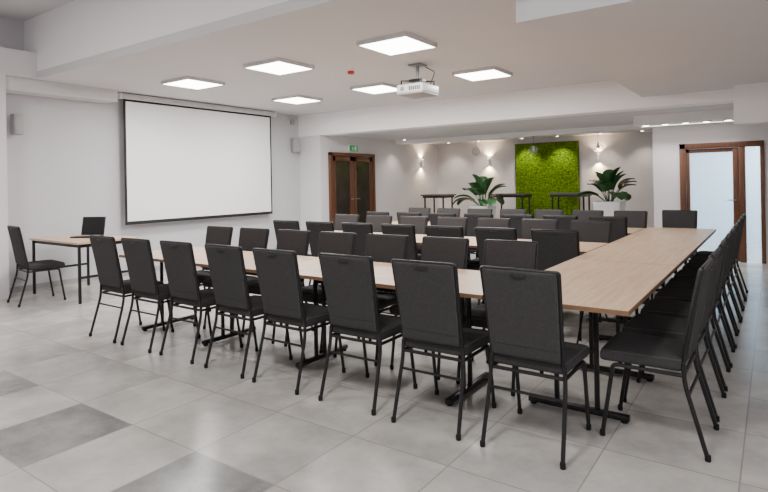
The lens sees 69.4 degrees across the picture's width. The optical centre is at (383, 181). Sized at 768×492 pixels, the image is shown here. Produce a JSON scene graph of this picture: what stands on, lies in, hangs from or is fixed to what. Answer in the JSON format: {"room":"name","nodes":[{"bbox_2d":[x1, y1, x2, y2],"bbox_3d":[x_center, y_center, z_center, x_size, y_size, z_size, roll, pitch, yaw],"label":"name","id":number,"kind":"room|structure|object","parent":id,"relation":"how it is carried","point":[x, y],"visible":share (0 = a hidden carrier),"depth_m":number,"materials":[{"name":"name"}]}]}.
{"room":"conference room","nodes":[
{"label":"conference room","id":0,"kind":"room"},
{"bbox_2d":[0,74,8,299],"bbox_3d":[-6.665,0.090,4.977,0.370,2.900,5.680,-1,0,35],"label":"wall","id":1,"kind":"structure","parent":0,"point":[4,246],"depth_m":7.16,"materials":[{"name":"paint"}]},
{"bbox_2d":[0,0,73,20],"bbox_3d":[-2.784,-2.330,2.360,10.100,0.100,6.210,-1,0,35],"label":"ceiling","id":2,"kind":"structure","parent":0,"point":[23,10],"depth_m":7.15,"materials":[{"name":"paint"}]},
{"bbox_2d":[0,16,300,287],"bbox_3d":[-5.212,-0.361,7.508,0.150,3.750,11.500,-1,0,35],"label":"wall","id":3,"kind":"structure","parent":0,"point":[66,166],"depth_m":8.27,"materials":[{"name":"grey paint"}]},
{"bbox_2d":[10,113,22,134],"bbox_3d":[-4.996,-0.780,7.533,0.187,0.280,0.120,-1,0,35],"label":"wall speaker","id":4,"kind":"object","parent":3,"relation":"attached to","point":[16,120],"visible":1,"depth_m":7.47,"materials":[{"name":"grey plastic"}]},
{"bbox_2d":[15,114,22,133],"bbox_3d":[-4.922,-0.782,7.482,0.007,0.256,0.096,-1,0,35],"label":"grille","id":5,"kind":"object","parent":4,"relation":"attached to","point":[18,117],"depth_m":7.48,"materials":[{"name":"grey plastic"}]},
{"bbox_2d":[0,47,36,78],"bbox_3d":[-6.585,-1.537,5.133,0.370,0.350,6.060,-1,0,35],"label":"beam","id":6,"kind":"structure","parent":3,"relation":"attached to","point":[13,62],"depth_m":7.32,"materials":[{"name":"paint"}]},
{"bbox_2d":[5,76,117,103],"bbox_3d":[-4.643,-1.307,7.951,0.300,0.180,1.540,-1,0,35],"label":"trim","id":7,"kind":"structure","parent":3,"relation":"attached to","point":[14,85],"depth_m":7.83,"materials":[{"name":"paint"}]},
{"bbox_2d":[9,248,275,293],"bbox_3d":[-3.479,1.443,9.784,0.015,0.080,5.820,-1,0,35],"label":"baseboard","id":8,"kind":"structure","parent":3,"relation":"attached to","point":[157,268],"depth_m":7.99,"materials":[{"name":"grey plastic"}]},
{"bbox_2d":[24,0,288,70],"bbox_3d":[-0.952,-1.988,4.958,9.800,0.850,0.140,-1,0,35],"label":"beam","id":9,"kind":"structure","parent":3,"relation":"attached to","point":[75,30],"depth_m":6.43,"materials":[{"name":"paint"}]},
{"bbox_2d":[118,92,275,224],"bbox_3d":[-3.209,-0.375,10.035,0.208,2.075,3.304,-1,0,35],"label":"projection screen","id":10,"kind":"object","parent":3,"relation":"attached to","point":[184,160],"visible":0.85,"depth_m":9.76,"materials":[{"name":"fabric"}]},
{"bbox_2d":[291,138,300,152],"bbox_3d":[-1.908,-0.786,11.924,0.170,0.300,0.186,-1,0,-38],"label":"wall speaker","id":11,"kind":"object","parent":3,"relation":"attached to","point":[295,142],"visible":1,"depth_m":11.85,"materials":[{"name":"grey plastic"}]},
{"bbox_2d":[294,139,299,151],"bbox_3d":[-1.853,-0.787,11.853,0.146,0.276,0.007,-1,0,-38],"label":"grille","id":12,"kind":"object","parent":11,"relation":"attached to","point":[296,141],"depth_m":11.84,"materials":[{"name":"grey plastic"}]},
{"bbox_2d":[36,0,611,115],"bbox_3d":[0.580,-1.541,7.126,9.800,0.100,5.440,-1,0,35],"label":"ceiling","id":13,"kind":"structure","parent":0,"point":[323,34],"depth_m":6.56,"materials":[{"name":"paint"}]},
{"bbox_2d":[161,76,224,89],"bbox_3d":[-2.720,-1.409,7.906,0.620,0.045,0.620,-1,0,35],"label":"ceiling light","id":14,"kind":"object","parent":13,"relation":"attached to","point":[190,82],"visible":1,"depth_m":7.82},
{"bbox_2d":[165,79,219,88],"bbox_3d":[-2.720,-1.405,7.906,0.586,0.032,0.586,-1,0,35],"label":"diffuser","id":15,"kind":"object","parent":14,"relation":"attached to","point":[184,83],"depth_m":7.84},
{"bbox_2d":[243,57,314,74],"bbox_3d":[-1.305,-1.434,6.912,0.620,0.045,0.620,-1,0,35],"label":"ceiling light","id":16,"kind":"object","parent":13,"relation":"attached to","point":[277,66],"visible":1,"depth_m":6.82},
{"bbox_2d":[248,61,309,74],"bbox_3d":[-1.304,-1.431,6.912,0.586,0.032,0.586,-1,0,35],"label":"diffuser","id":17,"kind":"object","parent":16,"relation":"attached to","point":[272,67],"depth_m":6.85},
{"bbox_2d":[271,94,322,103],"bbox_3d":[-1.507,-1.431,9.633,0.620,0.045,0.620,-1,0,35],"label":"ceiling light","id":18,"kind":"object","parent":13,"relation":"attached to","point":[293,99],"visible":1,"depth_m":9.52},
{"bbox_2d":[274,97,317,103],"bbox_3d":[-1.507,-1.427,9.633,0.586,0.032,0.586,-1,0,35],"label":"diffuser","id":19,"kind":"object","parent":18,"relation":"attached to","point":[293,100],"depth_m":9.57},
{"bbox_2d":[347,69,354,74],"bbox_3d":[-0.435,-1.442,7.279,0.100,0.060,0.100,-1,0,35],"label":"detector","id":20,"kind":"object","parent":13,"relation":"attached to","point":[349,71],"visible":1,"depth_m":7.25,"materials":[{"name":"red plastic"}]},
{"bbox_2d":[350,82,396,93],"bbox_3d":[-0.092,-1.456,8.638,0.620,0.045,0.620,-1,0,35],"label":"ceiling light","id":21,"kind":"object","parent":13,"relation":"attached to","point":[381,87],"visible":0.87,"depth_m":8.52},
{"bbox_2d":[356,31,437,55],"bbox_3d":[0.143,-1.460,5.894,0.620,0.045,0.620,-1,0,35],"label":"ceiling light","id":22,"kind":"object","parent":13,"relation":"attached to","point":[402,42],"visible":1,"depth_m":5.81,"materials":[{"name":"plastic"}]},
{"bbox_2d":[360,36,433,54],"bbox_3d":[0.143,-1.457,5.894,0.586,0.032,0.586,-1,0,35],"label":"diffuser","id":23,"kind":"object","parent":22,"relation":"attached to","point":[387,45],"depth_m":5.83,"materials":[{"name":"plastic"}]},
{"bbox_2d":[397,63,438,98],"bbox_3d":[0.416,-1.292,7.046,0.414,0.400,0.426,-1,0,35],"label":"projector","id":24,"kind":"object","parent":13,"relation":"attached to","point":[417,88],"visible":1,"depth_m":6.95,"materials":[{"name":"white plastic"}]},
{"bbox_2d":[452,66,512,80],"bbox_3d":[1.356,-1.482,7.620,0.620,0.045,0.620,-1,0,35],"label":"ceiling light","id":25,"kind":"object","parent":13,"relation":"attached to","point":[491,72],"visible":1,"depth_m":7.52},
{"bbox_2d":[455,70,509,80],"bbox_3d":[1.356,-1.479,7.620,0.586,0.032,0.586,-1,0,35],"label":"diffuser","id":26,"kind":"object","parent":25,"relation":"attached to","point":[471,75],"depth_m":7.56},
{"bbox_2d":[516,0,767,96],"bbox_3d":[3.568,-1.394,5.347,2.870,0.300,4.880,-1,0,35],"label":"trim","id":27,"kind":"structure","parent":13,"relation":"attached to","point":[648,47],"depth_m":4.70,"materials":[{"name":"paint"}]},
{"bbox_2d":[299,135,438,248],"bbox_3d":[-0.200,0.124,14.105,0.750,2.600,5.050,-1,0,35],"label":"wall","id":28,"kind":"structure","parent":0,"point":[400,178],"depth_m":13.71,"materials":[{"name":"paint"}]},
{"bbox_2d":[328,152,375,223],"bbox_3d":[-0.680,0.387,12.668,0.109,2.090,1.640,-1,0,35],"label":"door","id":29,"kind":"structure","parent":28,"relation":"in","point":[352,187],"depth_m":12.61,"materials":[{"name":"brown wood"}]},
{"bbox_2d":[348,145,357,151],"bbox_3d":[-0.704,-0.767,12.707,0.058,0.160,0.320,-1,0,35],"label":"exit sign","id":30,"kind":"object","parent":28,"relation":"attached to","point":[351,148],"visible":1,"depth_m":12.68,"materials":[{"name":"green plastic"}]},
{"bbox_2d":[298,80,732,136],"bbox_3d":[2.225,-1.340,9.462,9.800,0.560,0.330,-1,0,35],"label":"ceiling beam","id":31,"kind":"structure","parent":28,"relation":"attached to","point":[601,97],"depth_m":9.41,"materials":[{"name":"paint"}]},
{"bbox_2d":[396,124,651,144],"bbox_3d":[2.904,-1.057,12.552,6.150,0.090,0.300,-1,0,35],"label":"trim","id":32,"kind":"structure","parent":28,"relation":"attached to","point":[631,126],"depth_m":12.22,"materials":[{"name":"paint"}]},
{"bbox_2d":[0,235,767,491],"bbox_3d":[0.344,1.464,6.713,10.200,0.100,16.950,-1,0,35],"label":"floor","id":33,"kind":"structure","parent":0,"point":[79,412],"depth_m":3.37,"materials":[{"name":"tile"}]},
{"bbox_2d":[7,225,65,306],"bbox_3d":[-4.372,1.016,6.975,0.455,0.965,0.538,-1,0,41],"label":"banquet chair","id":34,"kind":"object","parent":33,"relation":"on","point":[15,234],"visible":1,"depth_m":6.84,"materials":[{"name":"grey fabric"}]},
{"bbox_2d":[29,234,138,303],"bbox_3d":[-4.002,1.117,7.409,1.300,0.750,0.800,-1,0,35],"label":"side table","id":35,"kind":"object","parent":33,"relation":"on","point":[64,240],"visible":0.59,"depth_m":7.21,"materials":[{"name":"brown wood"}]},
{"bbox_2d":[70,217,105,237],"bbox_3d":[-3.988,0.609,7.484,0.330,0.265,0.297,-1,0,5],"label":"laptop","id":36,"kind":"object","parent":35,"relation":"on","point":[90,225],"visible":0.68,"depth_m":7.59,"materials":[{"name":"black plastic"}]},
{"bbox_2d":[89,235,165,342],"bbox_3d":[-2.488,0.982,5.375,0.455,0.965,0.538,-1,0,35],"label":"banquet chair","id":37,"kind":"object","parent":33,"relation":"on","point":[104,248],"visible":0.73,"depth_m":5.19,"materials":[{"name":"grey fabric"}]},
{"bbox_2d":[120,237,200,352],"bbox_3d":[-2.037,0.974,5.060,0.455,0.965,0.538,-1,0,35],"label":"banquet chair","id":38,"kind":"object","parent":33,"relation":"on","point":[138,254],"visible":0.74,"depth_m":4.88,"materials":[{"name":"grey fabric"}]},
{"bbox_2d":[159,240,242,363],"bbox_3d":[-1.563,0.966,4.744,0.455,0.965,0.538,-1,0,35],"label":"banquet chair","id":39,"kind":"object","parent":33,"relation":"on","point":[178,257],"visible":0.89,"depth_m":4.57,"materials":[{"name":"grey fabric"}]},
{"bbox_2d":[173,226,232,326],"bbox_3d":[-1.935,0.972,5.914,0.455,0.965,0.538,-1,0,35],"label":"banquet chair","id":40,"kind":"object","parent":33,"relation":"on","point":[219,235],"visible":0.4,"depth_m":6.04,"materials":[{"name":"grey fabric"}]},
{"bbox_2d":[119,247,318,345],"bbox_3d":[-1.582,1.074,5.244,1.947,0.750,0.800,-1,0,35],"label":"conference table","id":41,"kind":"object","parent":33,"relation":"on","point":[201,261],"visible":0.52,"depth_m":5.14,"materials":[{"name":"brown wood"}]},
{"bbox_2d":[203,227,272,328],"bbox_3d":[-1.475,0.964,5.591,0.455,0.965,0.538,-1,0,34],"label":"banquet chair","id":42,"kind":"object","parent":33,"relation":"on","point":[249,238],"visible":0.36,"depth_m":5.71,"materials":[{"name":"grey fabric"}]},
{"bbox_2d":[204,244,292,378],"bbox_3d":[-1.073,0.957,4.397,0.455,0.965,0.538,-1,0,36],"label":"banquet chair","id":43,"kind":"object","parent":33,"relation":"on","point":[226,263],"visible":0.86,"depth_m":4.22,"materials":[{"name":"grey fabric"}]},
{"bbox_2d":[241,229,313,343],"bbox_3d":[-1.015,0.956,5.268,0.455,0.965,0.538,-1,0,35],"label":"banquet chair","id":44,"kind":"object","parent":33,"relation":"on","point":[292,240],"visible":0.44,"depth_m":5.37,"materials":[{"name":"grey fabric"}]},
{"bbox_2d":[273,220,311,256],"bbox_3d":[-1.085,0.957,7.122,0.455,0.965,0.538,-1,0,34],"label":"banquet chair","id":45,"kind":"object","parent":33,"relation":"on","point":[278,224],"visible":0.17,"depth_m":6.92,"materials":[{"name":"grey fabric"}]},
{"bbox_2d":[252,248,345,394],"bbox_3d":[-0.622,0.949,4.066,0.455,0.965,0.538,-1,0,35],"label":"banquet chair","id":46,"kind":"object","parent":33,"relation":"on","point":[278,275],"visible":0.91,"depth_m":3.90,"materials":[{"name":"grey fabric"}]},
{"bbox_2d":[305,221,333,284],"bbox_3d":[-0.626,0.949,6.799,0.455,0.965,0.538,-1,0,35],"label":"banquet chair","id":47,"kind":"object","parent":33,"relation":"on","point":[315,227],"visible":0.3,"depth_m":6.65,"materials":[{"name":"grey fabric"}]},
{"bbox_2d":[284,231,359,353],"bbox_3d":[-0.555,0.948,4.945,0.455,0.965,0.538,-1,0,35],"label":"banquet chair","id":48,"kind":"object","parent":33,"relation":"on","point":[344,243],"visible":0.43,"depth_m":5.06,"materials":[{"name":"grey fabric"}]},
{"bbox_2d":[334,214,358,230],"bbox_3d":[-0.653,0.949,7.739,0.455,0.965,0.538,-1,0,34],"label":"banquet chair","id":49,"kind":"object","parent":33,"relation":"on","point":[339,218],"visible":0.21,"depth_m":7.94,"materials":[{"name":"grey fabric"}]},
{"bbox_2d":[341,222,372,255],"bbox_3d":[-0.166,0.941,6.476,0.455,0.965,0.538,-1,0,35],"label":"banquet chair","id":50,"kind":"object","parent":33,"relation":"on","point":[361,229],"visible":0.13,"depth_m":6.27,"materials":[{"name":"grey fabric"}]},
{"bbox_2d":[318,253,416,415],"bbox_3d":[-0.105,0.939,3.713,0.455,0.965,0.538,-1,0,34],"label":"banquet chair","id":51,"kind":"object","parent":33,"relation":"on","point":[349,283],"visible":0.91,"depth_m":3.54,"materials":[{"name":"grey fabric"}]},
{"bbox_2d":[333,233,408,365],"bbox_3d":[-0.096,0.939,4.622,0.455,0.965,0.538,-1,0,34],"label":"banquet chair","id":52,"kind":"object","parent":33,"relation":"on","point":[383,248],"visible":0.32,"depth_m":4.74,"materials":[{"name":"grey fabric"}]},
{"bbox_2d":[254,258,488,405],"bbox_3d":[0.013,1.045,4.123,1.947,0.750,0.800,-1,0,35],"label":"conference table","id":53,"kind":"object","parent":33,"relation":"on","point":[470,285],"visible":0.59,"depth_m":3.93,"materials":[{"name":"brown wood"}]},
{"bbox_2d":[366,211,389,214],"bbox_3d":[0.052,0.937,8.742,0.455,0.965,0.538,-1,0,36],"label":"banquet chair","id":54,"kind":"object","parent":33,"relation":"on","point":[367,212],"visible":0.07,"depth_m":8.53,"materials":[{"name":"grey fabric"}]},
{"bbox_2d":[366,215,392,232],"bbox_3d":[-0.193,0.941,7.415,0.455,0.965,0.538,-1,0,35],"label":"banquet chair","id":55,"kind":"object","parent":33,"relation":"on","point":[376,221],"visible":0.24,"depth_m":7.58,"materials":[{"name":"grey fabric"}]},
{"bbox_2d":[334,230,426,292],"bbox_3d":[-0.300,1.051,7.069,1.947,0.750,0.800,-1,0,35],"label":"conference table","id":56,"kind":"object","parent":33,"relation":"on","point":[418,236],"visible":0.02,"depth_m":6.87,"materials":[{"name":"brown wood"}]},
{"bbox_2d":[381,224,417,308],"bbox_3d":[0.293,0.932,6.153,0.455,0.965,0.538,-1,0,36],"label":"banquet chair","id":57,"kind":"object","parent":33,"relation":"on","point":[395,229],"visible":0.24,"depth_m":5.90,"materials":[{"name":"grey fabric"}]},
{"bbox_2d":[380,216,427,291],"bbox_3d":[0.267,0.933,7.092,0.455,0.965,0.538,-1,0,34],"label":"banquet chair","id":58,"kind":"object","parent":33,"relation":"on","point":[419,222],"visible":0.2,"depth_m":7.21,"materials":[{"name":"grey fabric"}]},
{"bbox_2d":[396,212,421,223],"bbox_3d":[0.512,0.928,8.419,0.455,0.965,0.538,-1,0,35],"label":"banquet chair","id":59,"kind":"object","parent":33,"relation":"on","point":[399,214],"visible":0.23,"depth_m":8.22,"materials":[{"name":"grey fabric"}]},
{"bbox_2d":[409,208,430,221],"bbox_3d":[0.491,0.929,9.367,0.455,0.965,0.538,-1,0,34],"label":"banquet chair","id":60,"kind":"object","parent":33,"relation":"on","point":[424,211],"visible":0.24,"depth_m":9.49,"materials":[{"name":"grey fabric"}]},
{"bbox_2d":[389,236,473,379],"bbox_3d":[0.364,0.931,4.298,0.455,0.965,0.538,-1,0,36],"label":"banquet chair","id":61,"kind":"object","parent":33,"relation":"on","point":[434,249],"visible":0.38,"depth_m":4.42,"materials":[{"name":"grey fabric"}]},
{"bbox_2d":[420,194,455,212],"bbox_3d":[1.383,0.853,13.999,0.700,1.085,0.600,-1,0,35],"label":"bar table","id":62,"kind":"object","parent":33,"relation":"on","point":[425,196],"visible":0.51,"depth_m":13.87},
{"bbox_2d":[418,217,467,260],"bbox_3d":[0.727,0.924,6.769,0.455,0.965,0.538,-1,0,36],"label":"banquet chair","id":63,"kind":"object","parent":33,"relation":"on","point":[441,221],"visible":0.23,"depth_m":6.92,"materials":[{"name":"grey fabric"}]},
{"bbox_2d":[391,259,495,440],"bbox_3d":[0.366,0.931,3.367,0.455,0.965,0.538,-1,0,35],"label":"banquet chair","id":64,"kind":"object","parent":33,"relation":"on","point":[427,292],"visible":0.94,"depth_m":3.20,"materials":[{"name":"grey fabric"}]},
{"bbox_2d":[437,208,460,216],"bbox_3d":[0.951,0.920,9.044,0.455,0.965,0.538,-1,0,34],"label":"banquet chair","id":65,"kind":"object","parent":33,"relation":"on","point":[439,210],"visible":0.22,"depth_m":9.20,"materials":[{"name":"grey fabric"}]},
{"bbox_2d":[429,213,470,259],"bbox_3d":[0.972,0.920,8.096,0.455,0.965,0.538,-1,0,34],"label":"banquet chair","id":66,"kind":"object","parent":33,"relation":"on","point":[433,217],"visible":0.23,"depth_m":7.95,"materials":[{"name":"grey fabric"}]},
{"bbox_2d":[425,225,479,310],"bbox_3d":[0.753,0.924,5.830,0.455,0.965,0.538,-1,0,35],"label":"banquet chair","id":67,"kind":"object","parent":33,"relation":"on","point":[431,230],"visible":0.27,"depth_m":5.62,"materials":[{"name":"grey fabric"}]},
{"bbox_2d":[464,213,492,259],"bbox_3d":[1.432,0.912,7.773,0.455,0.965,0.538,-1,0,35],"label":"banquet chair","id":68,"kind":"object","parent":33,"relation":"on","point":[472,218],"visible":0.31,"depth_m":7.64,"materials":[{"name":"grey fabric"}]},
{"bbox_2d":[453,174,505,217],"bbox_3d":[2.124,0.602,12.338,1.148,1.560,1.302,-1,0,35],"label":"potted plant","id":69,"kind":"object","parent":33,"relation":"on","point":[480,187],"visible":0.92,"depth_m":12.19,"materials":[{"name":"green plant"}]},
{"bbox_2d":[466,208,492,236],"bbox_3d":[1.411,0.912,8.720,0.455,0.965,0.538,-1,0,35],"label":"banquet chair","id":70,"kind":"object","parent":33,"relation":"on","point":[470,210],"visible":0.16,"depth_m":8.89,"materials":[{"name":"grey fabric"}]},
{"bbox_2d":[467,218,510,267],"bbox_3d":[1.186,0.916,6.446,0.455,0.965,0.538,-1,0,35],"label":"banquet chair","id":71,"kind":"object","parent":33,"relation":"on","point":[481,222],"visible":0.35,"depth_m":6.58,"materials":[{"name":"grey fabric"}]},
{"bbox_2d":[475,227,516,305],"bbox_3d":[1.213,0.916,5.507,0.455,0.965,0.538,-1,0,36],"label":"banquet chair","id":72,"kind":"object","parent":33,"relation":"on","point":[481,233],"visible":0.23,"depth_m":5.35,"materials":[{"name":"grey fabric"}]},
{"bbox_2d":[456,239,543,395],"bbox_3d":[0.824,0.923,3.975,0.455,0.965,0.538,-1,0,36],"label":"banquet chair","id":73,"kind":"object","parent":33,"relation":"on","point":[498,253],"visible":0.38,"depth_m":4.10,"materials":[{"name":"grey fabric"}]},
{"bbox_2d":[416,236,608,298],"bbox_3d":[1.295,1.022,5.947,1.947,0.750,0.800,-1,0,35],"label":"conference table","id":74,"kind":"object","parent":33,"relation":"on","point":[585,247],"visible":0.08,"depth_m":5.71,"materials":[{"name":"brown wood"}]},
{"bbox_2d":[500,209,526,217],"bbox_3d":[1.871,0.904,8.397,0.455,0.965,0.538,-1,0,35],"label":"banquet chair","id":75,"kind":"object","parent":33,"relation":"on","point":[502,211],"visible":0.23,"depth_m":8.57,"materials":[{"name":"grey fabric"}]},
{"bbox_2d":[494,193,533,214],"bbox_3d":[3.091,0.822,13.422,0.900,1.085,0.600,-1,0,35],"label":"bar table","id":76,"kind":"object","parent":33,"relation":"on","point":[521,195],"visible":0.32,"depth_m":13.20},
{"bbox_2d":[502,214,533,238],"bbox_3d":[1.891,0.903,7.450,0.455,0.965,0.538,-1,0,36],"label":"banquet chair","id":77,"kind":"object","parent":33,"relation":"on","point":[516,219],"visible":0.18,"depth_m":7.26,"materials":[{"name":"grey fabric"}]},
{"bbox_2d":[480,266,590,469],"bbox_3d":[0.837,0.922,3.045,0.455,0.965,0.538,-1,0,35],"label":"banquet chair","id":78,"kind":"object","parent":33,"relation":"on","point":[524,307],"visible":1,"depth_m":2.88,"materials":[{"name":"grey fabric"}]},
{"bbox_2d":[521,219,558,239],"bbox_3d":[1.646,0.908,6.123,0.455,0.965,0.538,-1,0,35],"label":"banquet chair","id":79,"kind":"object","parent":33,"relation":"on","point":[527,225],"visible":0.23,"depth_m":6.33,"materials":[{"name":"grey fabric"}]},
{"bbox_2d":[534,209,563,218],"bbox_3d":[2.330,0.896,8.074,0.455,0.965,0.538,-1,0,35],"label":"banquet chair","id":80,"kind":"object","parent":33,"relation":"on","point":[539,213],"visible":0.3,"depth_m":8.29,"materials":[{"name":"grey fabric"}]},
{"bbox_2d":[531,229,581,340],"bbox_3d":[1.673,0.907,5.183,0.455,0.965,0.538,-1,0,34],"label":"banquet chair","id":81,"kind":"object","parent":33,"relation":"on","point":[556,247],"visible":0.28,"depth_m":4.99,"materials":[{"name":"grey fabric"}]},
{"bbox_2d":[543,215,577,229],"bbox_3d":[2.351,0.895,7.127,0.455,0.965,0.538,-1,0,36],"label":"banquet chair","id":82,"kind":"object","parent":33,"relation":"on","point":[564,220],"visible":0.16,"depth_m":6.90,"materials":[{"name":"grey fabric"}]},
{"bbox_2d":[547,193,591,209],"bbox_3d":[4.397,0.799,13.054,0.900,1.085,0.600,-1,0,35],"label":"bar table","id":83,"kind":"object","parent":33,"relation":"on","point":[552,195],"visible":0.34,"depth_m":12.93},
{"bbox_2d":[483,259,677,423],"bbox_3d":[1.402,1.020,3.709,0.790,0.750,1.717,-1,0,35],"label":"conference table","id":84,"kind":"object","parent":33,"relation":"on","point":[594,287],"visible":0.69,"depth_m":3.46,"materials":[{"name":"brown wood"}]},
{"bbox_2d":[573,210,603,219],"bbox_3d":[2.790,0.887,7.751,0.455,0.965,0.538,-1,0,35],"label":"banquet chair","id":85,"kind":"object","parent":33,"relation":"on","point":[582,214],"visible":0.19,"depth_m":7.93,"materials":[{"name":"grey fabric"}]},
{"bbox_2d":[571,220,611,321],"bbox_3d":[2.106,0.900,5.800,0.455,0.965,0.538,-1,0,36],"label":"banquet chair","id":86,"kind":"object","parent":33,"relation":"on","point":[596,231],"visible":0.28,"depth_m":5.95,"materials":[{"name":"grey fabric"}]},
{"bbox_2d":[577,167,636,215],"bbox_3d":[4.699,0.514,11.753,1.161,1.644,1.225,-1,0,35],"label":"potted plant","id":87,"kind":"object","parent":33,"relation":"on","point":[607,181],"visible":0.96,"depth_m":11.57,"materials":[{"name":"green plant"}]},
{"bbox_2d":[589,216,627,241],"bbox_3d":[2.811,0.887,6.804,0.455,0.965,0.538,-1,0,36],"label":"banquet chair","id":88,"kind":"object","parent":33,"relation":"on","point":[619,223],"visible":0.23,"depth_m":6.56,"materials":[{"name":"grey fabric"}]},
{"bbox_2d":[614,210,647,227],"bbox_3d":[3.250,0.879,7.428,0.455,0.965,0.538,-1,0,36],"label":"banquet chair","id":89,"kind":"object","parent":33,"relation":"on","point":[635,219],"visible":0.23,"depth_m":7.55,"materials":[{"name":"grey fabric"}]},
{"bbox_2d":[628,228,644,234],"bbox_3d":[2.422,1.002,7.551,1.947,0.750,0.800,-1,0,35],"label":"conference table","id":90,"kind":"object","parent":33,"relation":"on","point":[630,230],"visible":0.02,"depth_m":7.03,"materials":[{"name":"brown wood"}]},
{"bbox_2d":[572,239,701,340],"bbox_3d":[2.391,1.002,5.116,0.790,0.750,1.717,-1,0,35],"label":"conference table","id":91,"kind":"object","parent":33,"relation":"on","point":[629,251],"visible":0.47,"depth_m":4.93,"materials":[{"name":"brown wood"}]},
{"bbox_2d":[600,258,718,462],"bbox_3d":[1.525,0.910,3.083,0.538,0.965,0.455,-1,0,36],"label":"banquet chair","id":92,"kind":"object","parent":33,"relation":"on","point":[624,347],"visible":1,"depth_m":2.97,"materials":[{"name":"grey fabric"}]},
{"bbox_2d":[621,227,715,303],"bbox_3d":[3.380,0.984,6.523,0.790,0.750,1.717,-1,0,35],"label":"conference table","id":93,"kind":"object","parent":33,"relation":"on","point":[649,233],"visible":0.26,"depth_m":6.39,"materials":[{"name":"brown wood"}]},
{"bbox_2d":[622,247,726,421],"bbox_3d":[1.841,0.904,3.533,0.538,0.965,0.455,-1,0,36],"label":"banquet chair","id":94,"kind":"object","parent":33,"relation":"on","point":[648,324],"visible":0.65,"depth_m":3.47,"materials":[{"name":"grey fabric"}]},
{"bbox_2d":[662,210,697,260],"bbox_3d":[3.902,0.867,7.373,0.455,0.965,0.538,-1,0,35],"label":"banquet chair","id":95,"kind":"object","parent":33,"relation":"on","point":[670,218],"visible":0.27,"depth_m":7.53,"materials":[{"name":"grey fabric"}]},
{"bbox_2d":[640,239,730,391],"bbox_3d":[2.158,0.899,3.983,0.538,0.965,0.455,-1,0,34],"label":"banquet chair","id":96,"kind":"object","parent":33,"relation":"on","point":[672,308],"visible":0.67,"depth_m":3.90,"materials":[{"name":"grey fabric"}]},
{"bbox_2d":[654,232,734,367],"bbox_3d":[2.474,0.893,4.433,0.538,0.965,0.455,-1,0,34],"label":"banquet chair","id":97,"kind":"object","parent":33,"relation":"on","point":[666,293],"visible":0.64,"depth_m":4.34,"materials":[{"name":"grey fabric"}]},
{"bbox_2d":[665,227,738,348],"bbox_3d":[2.790,0.887,4.883,0.538,0.965,0.455,-1,0,34],"label":"banquet chair","id":98,"kind":"object","parent":33,"relation":"on","point":[676,282],"visible":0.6,"depth_m":4.79,"materials":[{"name":"grey fabric"}]},
{"bbox_2d":[674,223,741,332],"bbox_3d":[3.106,0.882,5.333,0.538,0.965,0.455,-1,0,35],"label":"banquet chair","id":99,"kind":"object","parent":33,"relation":"on","point":[682,273],"visible":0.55,"depth_m":5.25,"materials":[{"name":"grey fabric"}]},
{"bbox_2d":[682,219,743,319],"bbox_3d":[3.422,0.876,5.783,0.538,0.965,0.455,-1,0,35],"label":"banquet chair","id":100,"kind":"object","parent":33,"relation":"on","point":[689,265],"visible":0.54,"depth_m":5.73,"materials":[{"name":"grey fabric"}]},
{"bbox_2d":[689,216,746,308],"bbox_3d":[3.738,0.870,6.233,0.538,0.965,0.455,-1,0,35],"label":"banquet chair","id":101,"kind":"object","parent":33,"relation":"on","point":[702,259],"visible":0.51,"depth_m":6.19,"materials":[{"name":"grey fabric"}]},
{"bbox_2d":[694,213,748,298],"bbox_3d":[4.054,0.865,6.683,0.538,0.965,0.455,-1,0,35],"label":"banquet chair","id":102,"kind":"object","parent":33,"relation":"on","point":[699,253],"visible":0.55,"depth_m":6.66,"materials":[{"name":"grey fabric"}]},
{"bbox_2d":[338,103,732,144],"bbox_3d":[3.934,-1.186,11.368,9.200,0.130,4.750,-1,0,35],"label":"ceiling","id":103,"kind":"structure","parent":0,"point":[619,118],"depth_m":11.12,"materials":[{"name":"paint"}]},
{"bbox_2d":[438,131,653,226],"bbox_3d":[5.109,-0.547,13.545,10.100,3.750,0.150,-1,0,35],"label":"wall","id":104,"kind":"structure","parent":0,"point":[632,152],"depth_m":13.73,"materials":[{"name":"paint"}]},
{"bbox_2d":[515,141,579,215],"bbox_3d":[4.119,0.171,14.083,1.640,2.350,0.082,-1,0,35],"label":"panel","id":105,"kind":"object","parent":104,"relation":"attached to","point":[553,167],"visible":0.74,"depth_m":14.03,"materials":[{"name":"green plant"}]},
{"bbox_2d":[652,122,767,263],"bbox_3d":[6.071,0.076,9.027,3.050,2.470,0.150,-1,0,35],"label":"wall partition","id":106,"kind":"structure","parent":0,"point":[666,139],"depth_m":9.63,"materials":[{"name":"paint"}]},
{"bbox_2d":[633,108,733,127],"bbox_3d":[5.049,-1.061,9.272,1.530,0.160,0.600,-1,0,35],"label":"trim","id":107,"kind":"structure","parent":106,"relation":"attached to","point":[719,114],"depth_m":9.05,"materials":[{"name":"paint"}]},
{"bbox_2d":[641,120,733,126],"bbox_3d":[5.066,-0.974,9.286,1.420,0.014,0.048,-1,0,35],"label":"light strip","id":108,"kind":"object","parent":106,"relation":"attached to","point":[732,120],"visible":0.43,"depth_m":9.24,"materials":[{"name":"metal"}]},
{"bbox_2d":[679,140,765,263],"bbox_3d":[5.649,0.329,9.290,1.210,1.980,0.210,-1,0,35],"label":"door","id":109,"kind":"structure","parent":106,"relation":"in","point":[737,148],"depth_m":9.11,"materials":[{"name":"brown wood"}]},
{"bbox_2d":[690,146,761,246],"bbox_3d":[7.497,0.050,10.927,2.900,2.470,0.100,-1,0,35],"label":"glass pane","id":110,"kind":"structure","parent":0,"point":[711,173],"depth_m":11.31,"materials":[{"name":"glass"}]},
{"bbox_2d":[733,82,767,124],"bbox_3d":[5.356,-1.026,6.882,1.720,0.500,0.300,-1,0,35],"label":"beam","id":111,"kind":"structure","parent":0,"point":[750,101],"depth_m":7.15,"materials":[{"name":"paint"}]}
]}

